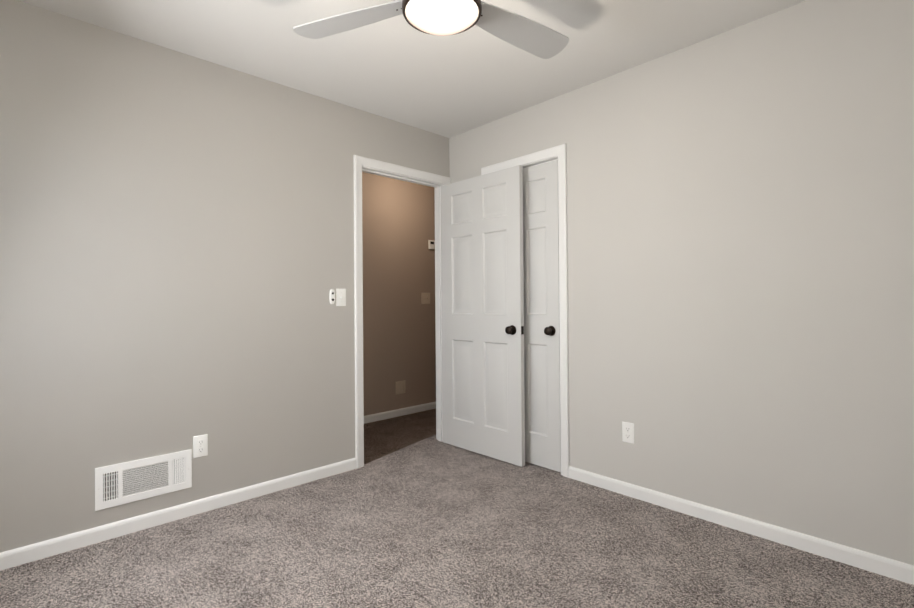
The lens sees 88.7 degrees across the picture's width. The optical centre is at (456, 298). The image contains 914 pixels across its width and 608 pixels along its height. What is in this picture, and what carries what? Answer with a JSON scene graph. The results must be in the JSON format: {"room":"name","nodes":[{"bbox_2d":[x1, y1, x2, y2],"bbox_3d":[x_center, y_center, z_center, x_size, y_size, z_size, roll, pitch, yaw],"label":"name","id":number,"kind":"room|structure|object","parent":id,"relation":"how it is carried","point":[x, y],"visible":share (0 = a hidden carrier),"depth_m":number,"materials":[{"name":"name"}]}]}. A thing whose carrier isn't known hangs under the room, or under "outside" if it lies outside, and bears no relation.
{"room":"empty bedroom","nodes":[
{"label":"empty bedroom","id":0,"kind":"room"},
{"bbox_2d":[0,0,449,552],"bbox_3d":[-0.621,-0.078,3.307,4.660,2.440,0.110,0,-1,-43],"label":"wall","id":1,"kind":"structure","parent":0,"point":[176,247],"depth_m":2.39,"materials":[{"name":"beige paint"}]},
{"bbox_2d":[95,449,191,510],"bbox_3d":[-1.551,0.895,2.332,0.405,0.198,0.008,0,-1,-43],"label":"air vent","id":2,"kind":"object","parent":1,"relation":"in","point":[127,482],"visible":1,"depth_m":2.32,"materials":[{"name":"white metal"}]},
{"bbox_2d":[0,458,356,570],"bbox_3d":[-1.431,1.107,2.439,2.067,0.071,0.013,0,-1,-43],"label":"baseboard","id":3,"kind":"structure","parent":1,"relation":"attached to","point":[42,550],"depth_m":2.36,"materials":[{"name":"white wood"}]},
{"bbox_2d":[193,434,207,457],"bbox_3d":[-1.373,0.788,2.503,0.070,0.115,0.007,0,-1,-43],"label":"outlet","id":4,"kind":"object","parent":1,"relation":"attached to","point":[200,445],"visible":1,"depth_m":2.50,"materials":[{"name":"white plastic"}]},
{"bbox_2d":[329,289,334,303],"bbox_3d":[-0.810,-0.014,3.042,0.036,0.098,0.014,0,-1,-43],"label":"cradle","id":5,"kind":"object","parent":1,"relation":"attached to","point":[332,296],"visible":1,"depth_m":3.04,"materials":[{"name":"white plastic"}]},
{"bbox_2d":[336,289,345,305],"bbox_3d":[-0.761,-0.011,3.085,0.070,0.115,0.019,0,-1,-43],"label":"light switch","id":6,"kind":"object","parent":1,"relation":"attached to","point":[340,297],"visible":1,"depth_m":3.08,"materials":[{"name":"white plastic"}]},
{"bbox_2d":[354,155,450,468],"bbox_3d":[-0.404,0.083,3.498,0.883,2.116,0.127,0,-1,-43],"label":"door frame","id":7,"kind":"structure","parent":1,"relation":"attached to","point":[360,162],"depth_m":3.24,"materials":[{"name":"white wood"}]},
{"bbox_2d":[441,165,524,466],"bbox_3d":[0.162,0.115,3.421,0.145,2.018,0.796,0,-1,-44],"label":"entry door","id":8,"kind":"structure","parent":7,"relation":"attached to","point":[483,387],"depth_m":3.37,"materials":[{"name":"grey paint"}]},
{"bbox_2d":[362,172,435,415],"bbox_3d":[-0.969,-0.069,4.300,4.020,2.440,0.110,0,-1,-43],"label":"wall","id":9,"kind":"structure","parent":0,"point":[398,233],"depth_m":4.59,"materials":[{"name":"beige paint"}]},
{"bbox_2d":[364,402,435,423],"bbox_3d":[-0.917,1.115,4.247,3.800,0.071,0.013,0,-1,-43],"label":"baseboard","id":10,"kind":"structure","parent":9,"relation":"attached to","point":[396,413],"depth_m":4.57,"materials":[{"name":"white wood"}]},
{"bbox_2d":[396,380,404,393],"bbox_3d":[-0.554,0.871,4.598,0.118,0.125,0.007,0,-1,-43],"label":"outlet","id":11,"kind":"object","parent":9,"relation":"attached to","point":[400,387],"visible":1,"depth_m":4.59,"materials":[{"name":"beige plastic"}]},
{"bbox_2d":[421,293,429,303],"bbox_3d":[-0.317,-0.007,4.826,0.116,0.115,0.019,0,-1,-43],"label":"light switch","id":12,"kind":"object","parent":9,"relation":"attached to","point":[425,298],"visible":1,"depth_m":4.83,"materials":[{"name":"beige plastic"}]},
{"bbox_2d":[428,240,434,249],"bbox_3d":[-0.264,-0.567,4.885,0.075,0.095,0.019,0,-1,-43],"label":"thermostat","id":13,"kind":"object","parent":9,"relation":"attached to","point":[431,244],"visible":0.98,"depth_m":4.87,"materials":[{"name":"white plastic"}]},
{"bbox_2d":[364,409,435,463],"bbox_3d":[-0.596,1.145,3.909,3.800,0.002,0.945,0,-1,-43],"label":"floor","id":14,"kind":"structure","parent":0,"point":[384,437],"depth_m":4.00,"materials":[{"name":"brown carpet"}]},
{"bbox_2d":[18,0,806,137],"bbox_3d":[0.200,-1.360,2.518,4.770,0.100,4.330,0,-1,-43],"label":"ceiling","id":15,"kind":"structure","parent":0,"point":[398,68],"depth_m":2.42,"materials":[{"name":"white paint"}]},
{"bbox_2d":[293,0,568,58],"bbox_3d":[0.006,-1.146,1.783,1.051,0.334,1.132,0,-1,-43],"label":"ceiling fan","id":16,"kind":"object","parent":15,"relation":"hanging from","point":[445,18],"visible":1,"depth_m":1.81,"materials":[{"name":"white metal"}]},
{"bbox_2d":[0,435,913,607],"bbox_3d":[0.219,1.180,2.501,4.770,0.100,4.330,0,-1,-43],"label":"floor carpet","id":17,"kind":"object","parent":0,"point":[432,522],"visible":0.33,"depth_m":2.05,"materials":[{"name":"grey carpet"}]},
{"bbox_2d":[449,0,913,564],"bbox_3d":[1.107,-0.096,2.623,0.110,2.440,3.260,0,-1,-43],"label":"wall","id":18,"kind":"structure","parent":0,"point":[741,258],"depth_m":2.22,"materials":[{"name":"beige paint"}]},
{"bbox_2d":[481,143,569,477],"bbox_3d":[0.493,0.098,3.272,0.110,2.070,0.644,0,-1,-43],"label":"door frame","id":19,"kind":"structure","parent":18,"relation":"attached to","point":[540,162],"depth_m":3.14,"materials":[{"name":"white wood"}]},
{"bbox_2d":[523,160,560,471],"bbox_3d":[0.464,0.112,3.250,0.145,2.018,0.609,0,-1,-43],"label":"closet door","id":20,"kind":"structure","parent":18,"relation":"in","point":[541,317],"depth_m":3.12,"materials":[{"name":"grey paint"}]},
{"bbox_2d":[622,421,633,443],"bbox_3d":[0.979,0.765,2.675,0.007,0.115,0.070,0,-1,-43],"label":"outlet","id":21,"kind":"object","parent":18,"relation":"attached to","point":[628,432],"visible":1,"depth_m":2.67,"materials":[{"name":"white plastic"}]},
{"bbox_2d":[568,466,913,584],"bbox_3d":[1.413,1.083,2.213,0.013,0.071,2.048,0,-1,-43],"label":"baseboard","id":22,"kind":"structure","parent":18,"relation":"attached to","point":[883,566],"depth_m":2.19,"materials":[{"name":"white wood"}]}
]}

